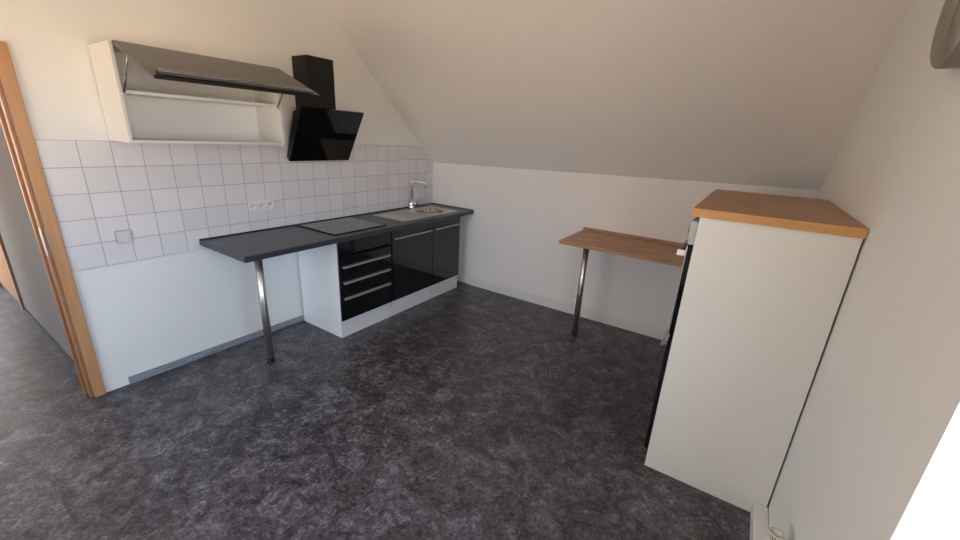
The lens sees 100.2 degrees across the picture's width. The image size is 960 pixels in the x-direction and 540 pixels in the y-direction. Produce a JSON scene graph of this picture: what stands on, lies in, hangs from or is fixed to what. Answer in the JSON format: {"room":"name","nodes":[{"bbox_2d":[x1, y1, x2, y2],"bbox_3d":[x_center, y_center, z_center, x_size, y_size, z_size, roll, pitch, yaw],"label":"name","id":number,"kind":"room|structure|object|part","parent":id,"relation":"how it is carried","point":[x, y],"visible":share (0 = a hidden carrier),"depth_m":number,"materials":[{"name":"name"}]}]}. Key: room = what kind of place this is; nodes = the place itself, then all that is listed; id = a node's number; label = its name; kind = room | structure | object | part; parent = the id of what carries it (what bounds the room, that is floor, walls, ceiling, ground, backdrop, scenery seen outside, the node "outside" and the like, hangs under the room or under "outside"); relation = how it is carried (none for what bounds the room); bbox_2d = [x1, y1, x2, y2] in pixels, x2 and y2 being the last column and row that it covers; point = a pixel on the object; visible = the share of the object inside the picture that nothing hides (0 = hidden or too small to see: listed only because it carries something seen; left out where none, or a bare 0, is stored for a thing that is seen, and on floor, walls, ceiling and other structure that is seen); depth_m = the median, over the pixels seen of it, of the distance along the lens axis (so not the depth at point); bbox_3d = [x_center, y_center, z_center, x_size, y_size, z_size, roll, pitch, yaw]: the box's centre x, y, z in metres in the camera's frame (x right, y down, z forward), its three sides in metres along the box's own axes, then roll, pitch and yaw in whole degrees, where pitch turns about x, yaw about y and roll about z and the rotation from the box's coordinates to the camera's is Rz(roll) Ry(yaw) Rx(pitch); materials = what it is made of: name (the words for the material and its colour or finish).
{"room":"kitchen","nodes":[
{"label":"kitchen","id":0,"kind":"room"},
{"bbox_2d":[0,121,72,358],"bbox_3d":[-4.791,-0.974,3.782,5.435,2.450,0.100,15,22,31],"label":"wall","id":1,"kind":"structure","parent":0,"point":[17,233],"depth_m":2.93,"materials":[{"name":"paint"}]},
{"bbox_2d":[0,235,23,312],"bbox_3d":[-4.538,-0.692,3.609,1.075,2.050,0.093,15,22,31],"label":"door","id":2,"kind":"structure","parent":1,"relation":"in","point":[7,279],"depth_m":3.69,"materials":[{"name":"brown wood"}]},
{"bbox_2d":[23,307,76,371],"bbox_3d":[-4.882,0.172,4.113,5.435,0.060,0.014,15,22,31],"label":"baseboard","id":3,"kind":"structure","parent":1,"relation":"attached to","point":[37,324],"depth_m":3.17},
{"bbox_2d":[0,0,420,394],"bbox_3d":[-2.073,-0.746,2.811,0.160,2.900,5.450,15,22,31],"label":"wall","id":4,"kind":"structure","parent":0,"point":[143,315],"depth_m":2.75,"materials":[{"name":"white paint"}]},
{"bbox_2d":[0,41,106,397],"bbox_3d":[-2.762,-0.063,1.976,0.178,2.062,0.995,15,22,31],"label":"door frame","id":5,"kind":"structure","parent":4,"relation":"in","point":[53,236],"depth_m":2.26,"materials":[{"name":"brown wood"}]},
{"bbox_3d":[-2.469,-0.157,2.276,0.050,0.160,0.016,7,19,11],"label":"strike plate","id":6,"kind":"part","parent":5,"relation":"part of","materials":[{"name":"silver metal"}]},
{"bbox_2d":[114,230,132,243],"bbox_3d":[-2.263,-0.211,2.552,0.008,0.082,0.082,15,22,31],"label":"junction cover","id":7,"kind":"object","parent":4,"relation":"attached to","point":[124,236],"visible":1,"depth_m":2.55,"materials":[{"name":"white plastic"}]},
{"bbox_2d":[88,40,320,144],"bbox_3d":[-1.621,-1.042,2.482,0.786,0.512,0.917,15,22,31],"label":"upper cabinet","id":8,"kind":"object","parent":4,"relation":"attached to","point":[148,94],"visible":1,"depth_m":2.50,"materials":[{"name":"white plastic"}]},
{"bbox_2d":[122,90,275,106],"bbox_3d":[-1.823,-1.105,2.604,0.285,0.016,0.883,15,22,31],"label":"shelf","id":9,"kind":"object","parent":8,"relation":"attached to","point":[130,94],"depth_m":2.60,"materials":[{"name":"white"}]},
{"bbox_3d":[-1.476,-1.157,2.352,0.459,0.197,0.903,15,22,31],"label":"flap door","id":10,"kind":"part","parent":8,"relation":"part of","materials":[{"name":"grey paint"}]},
{"bbox_2d":[128,315,302,383],"bbox_3d":[-2.035,0.604,3.268,0.012,0.054,1.310,15,22,31],"label":"baseboard","id":11,"kind":"structure","parent":4,"relation":"attached to","point":[160,369],"depth_m":3.12,"materials":[{"name":"grey wood"}]},
{"bbox_2d":[35,140,432,271],"bbox_3d":[-1.496,-0.731,3.582,0.007,0.750,3.284,15,22,31],"label":"backsplash","id":12,"kind":"structure","parent":4,"relation":"attached to","point":[170,197],"depth_m":2.83,"materials":[{"name":"white tile"}]},
{"bbox_2d":[248,199,273,211],"bbox_3d":[-1.759,-0.520,3.225,0.014,0.077,0.206,15,22,31],"label":"socket","id":13,"kind":"object","parent":4,"relation":"attached to","point":[263,204],"visible":1,"depth_m":3.22,"materials":[{"name":"white plastic"}]},
{"bbox_2d":[287,55,363,160],"bbox_3d":[-1.304,-1.324,3.368,0.285,0.802,0.598,15,22,31],"label":"hood","id":14,"kind":"object","parent":4,"relation":"attached to","point":[319,131],"visible":1,"depth_m":3.28,"materials":[{"name":"black metal"}]},
{"bbox_3d":[-1.300,-1.140,3.420,0.252,0.421,0.598,15,22,31],"label":"glass","id":15,"kind":"part","parent":14,"relation":"part of","materials":[{"name":"black glass"}]},
{"bbox_2d":[0,281,749,539],"bbox_3d":[-2.748,0.539,3.601,9.859,0.100,5.550,15,22,31],"label":"floor","id":16,"kind":"structure","parent":0,"point":[465,412],"depth_m":2.35,"materials":[{"name":"plastic"}]},
{"bbox_2d":[199,203,473,363],"bbox_3d":[-1.078,-0.023,3.928,0.628,0.925,2.597,15,22,31],"label":"countertop","id":17,"kind":"structure","parent":16,"relation":"on","point":[257,245],"depth_m":3.05,"materials":[{"name":"laminate"}]},
{"bbox_3d":[-1.590,0.274,2.958,0.090,0.830,0.090,15,22,31],"label":"leg","id":18,"kind":"part","parent":17,"relation":"part of","materials":[{"name":"metal"}]},
{"bbox_2d":[297,217,386,235],"bbox_3d":[-1.220,-0.397,3.578,0.512,0.006,0.572,15,22,31],"label":"cooktop","id":19,"kind":"object","parent":17,"relation":"in","point":[335,227],"visible":1,"depth_m":3.54,"materials":[{"name":"black glass"}]},
{"bbox_2d":[373,206,456,221],"bbox_3d":[-0.671,-0.538,4.344,0.440,0.170,0.881,15,22,31],"label":"sink","id":20,"kind":"object","parent":17,"relation":"in","point":[414,213],"visible":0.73,"depth_m":4.23,"materials":[{"name":"metal"}]},
{"bbox_2d":[408,180,426,207],"bbox_3d":[-0.708,-0.851,4.527,0.218,0.319,0.076,9,19,19],"label":"tap","id":21,"kind":"object","parent":20,"relation":"on","point":[411,203],"visible":1,"depth_m":4.53,"materials":[{"name":"silver metal"}]},
{"bbox_3d":[-0.692,-0.895,4.519,0.197,0.230,0.033,7,19,12],"label":"spout","id":22,"kind":"part","parent":21,"relation":"part of","materials":[{"name":"metal"}]},
{"bbox_3d":[-0.574,-0.588,4.515,0.334,0.166,0.334,15,22,31],"label":"bowl","id":23,"kind":"part","parent":20,"relation":"part of","materials":[{"name":"metal"}]},
{"bbox_2d":[423,205,438,212],"bbox_3d":[-0.558,-0.669,4.555,0.184,0.117,0.184,15,22,31],"label":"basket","id":24,"kind":"object","parent":20,"relation":"in","point":[430,210],"visible":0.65,"depth_m":4.59,"materials":[{"name":"metal"}]},
{"bbox_2d":[298,232,391,337],"bbox_3d":[-1.228,0.057,3.741,0.585,0.876,0.594,15,22,31],"label":"base cabinet","id":25,"kind":"object","parent":16,"relation":"on","point":[346,286],"visible":0.92,"depth_m":3.54,"materials":[{"name":"white wood"}]},
{"bbox_3d":[-0.998,-0.140,3.518,0.018,0.088,0.582,15,22,31],"label":"drawer","id":26,"kind":"part","parent":25,"relation":"part of","materials":[{"name":"black paint"}]},
{"bbox_3d":[-0.992,-0.240,3.485,0.018,0.119,0.582,15,22,31],"label":"blind panel","id":27,"kind":"part","parent":25,"relation":"part of","materials":[{"name":"black paint"}]},
{"bbox_3d":[-1.003,-0.031,3.554,0.018,0.135,0.582,15,22,31],"label":"drawer","id":28,"kind":"part","parent":25,"relation":"part of","materials":[{"name":"black paint"}]},
{"bbox_3d":[-1.010,0.102,3.599,0.018,0.140,0.582,15,22,31],"label":"drawer","id":29,"kind":"part","parent":25,"relation":"part of","materials":[{"name":"black paint"}]},
{"bbox_3d":[-1.019,0.273,3.655,0.018,0.214,0.582,15,22,31],"label":"drawer","id":30,"kind":"part","parent":25,"relation":"part of","materials":[{"name":"black paint"}]},
{"bbox_3d":[-0.984,-0.078,3.528,0.020,0.017,0.531,15,22,31],"label":"handle","id":31,"kind":"part","parent":25,"relation":"part of","materials":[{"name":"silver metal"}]},
{"bbox_3d":[-0.980,-0.164,3.499,0.020,0.017,0.531,15,22,31],"label":"handle","id":32,"kind":"part","parent":25,"relation":"part of","materials":[{"name":"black metal"}]},
{"bbox_3d":[-0.991,0.054,3.572,0.020,0.017,0.531,15,22,31],"label":"handle","id":33,"kind":"part","parent":25,"relation":"part of","materials":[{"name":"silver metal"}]},
{"bbox_3d":[-0.999,0.189,3.616,0.020,0.017,0.531,15,22,31],"label":"handle","id":34,"kind":"part","parent":25,"relation":"part of","materials":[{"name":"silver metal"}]},
{"bbox_2d":[391,223,432,315],"bbox_3d":[-0.897,-0.082,4.213,0.585,0.876,0.590,15,22,31],"label":"base cabinet","id":35,"kind":"object","parent":16,"relation":"on","point":[412,247],"visible":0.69,"depth_m":4.05,"materials":[{"name":"black wood"}]},
{"bbox_3d":[-0.646,-0.352,3.956,0.020,0.017,0.534,15,22,31],"label":"handle","id":36,"kind":"part","parent":35,"relation":"part of","materials":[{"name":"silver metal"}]},
{"bbox_2d":[431,217,459,297],"bbox_3d":[-0.600,-0.207,4.636,0.585,0.876,0.471,15,22,31],"label":"base cabinet","id":37,"kind":"object","parent":16,"relation":"on","point":[446,233],"visible":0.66,"depth_m":4.48,"materials":[{"name":"black wood"}]},
{"bbox_3d":[-0.349,-0.477,4.379,0.020,0.017,0.414,15,22,31],"label":"handle","id":38,"kind":"part","parent":37,"relation":"part of","materials":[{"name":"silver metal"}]},
{"bbox_2d":[559,227,686,335],"bbox_3d":[1.278,0.205,3.591,1.074,0.939,0.610,15,22,31],"label":"table","id":39,"kind":"object","parent":16,"relation":"on","point":[633,246],"visible":0.92,"depth_m":3.50,"materials":[{"name":"brown wood"}]},
{"bbox_3d":[0.916,0.171,3.653,0.052,0.837,0.052,15,22,31],"label":"leg","id":40,"kind":"part","parent":39,"relation":"part of","materials":[{"name":"metal"}]},
{"bbox_2d":[644,217,862,511],"bbox_3d":[1.510,0.355,2.394,0.619,1.431,1.154,15,22,31],"label":"cabinet","id":41,"kind":"object","parent":16,"relation":"on","point":[759,305],"visible":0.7,"depth_m":1.88,"materials":[{"name":"white plastic"}]},
{"bbox_3d":[1.113,0.613,2.387,0.021,0.683,0.571,15,22,31],"label":"door","id":42,"kind":"part","parent":41,"relation":"part of","materials":[{"name":"black paint"}]},
{"bbox_3d":[1.066,0.340,2.247,0.030,0.012,0.408,15,22,31],"label":"handle","id":43,"kind":"part","parent":41,"relation":"part of","materials":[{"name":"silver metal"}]},
{"bbox_2d":[668,217,699,334],"bbox_3d":[1.334,0.036,2.059,0.566,0.591,0.575,15,22,31],"label":"oven","id":44,"kind":"object","parent":41,"relation":"in","point":[692,229],"visible":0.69,"depth_m":1.95,"materials":[{"name":"black metal"}]},
{"bbox_3d":[1.155,-0.239,2.107,0.029,0.112,0.571,15,22,31],"label":"control panel","id":45,"kind":"part","parent":44,"relation":"part of","materials":[{"name":"silver metal"}]},
{"bbox_2d":[691,189,868,238],"bbox_3d":[1.553,-0.339,2.154,0.609,0.038,1.162,15,22,31],"label":"board","id":46,"kind":"object","parent":41,"relation":"on","point":[788,212],"visible":1,"depth_m":1.83,"materials":[{"name":"brown wood"}]},
{"bbox_2d":[321,0,908,189],"bbox_3d":[-0.464,-1.010,1.587,3.659,1.510,5.420,15,22,31],"label":"ceiling","id":47,"kind":"structure","parent":0,"point":[768,93],"depth_m":2.83,"materials":[{"name":"paint"}]},
{"bbox_2d":[432,162,818,329],"bbox_3d":[0.955,-0.342,4.138,3.659,1.600,0.150,15,22,31],"label":"wall","id":48,"kind":"structure","parent":0,"point":[511,238],"depth_m":4.07,"materials":[{"name":"paint"}]},
{"bbox_2d":[467,276,669,340],"bbox_3d":[1.089,0.445,4.168,2.989,0.103,0.022,15,22,31],"label":"baseboard","id":49,"kind":"structure","parent":48,"relation":"attached to","point":[640,328],"depth_m":4.24,"materials":[{"name":"white paint"}]},
{"bbox_2d":[767,0,959,539],"bbox_3d":[1.173,0.097,0.785,0.360,2.900,5.450,15,22,31],"label":"wall","id":50,"kind":"structure","parent":0,"point":[873,452],"depth_m":1.18,"materials":[{"name":"paint"}]},
{"bbox_2d":[750,502,768,539],"bbox_3d":[0.413,1.606,0.604,0.062,0.078,3.504,15,22,31],"label":"baseboard","id":51,"kind":"structure","parent":50,"relation":"attached to","point":[759,514],"depth_m":1.90,"materials":[{"name":"white paint"}]},
{"bbox_2d":[765,526,785,539],"bbox_3d":[1.036,0.925,1.368,0.054,0.223,0.225,15,22,31],"label":"radiator valve","id":52,"kind":"object","parent":51,"relation":"on","point":[773,533],"visible":1,"depth_m":1.39,"materials":[{"name":"white paint"}]},
{"bbox_2d":[930,0,959,68],"bbox_3d":[1.289,-0.715,1.035,0.055,0.351,0.351,15,22,31],"label":"wall clock","id":53,"kind":"object","parent":50,"relation":"attached to","point":[945,47],"visible":1,"depth_m":1.14,"materials":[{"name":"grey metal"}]}
]}

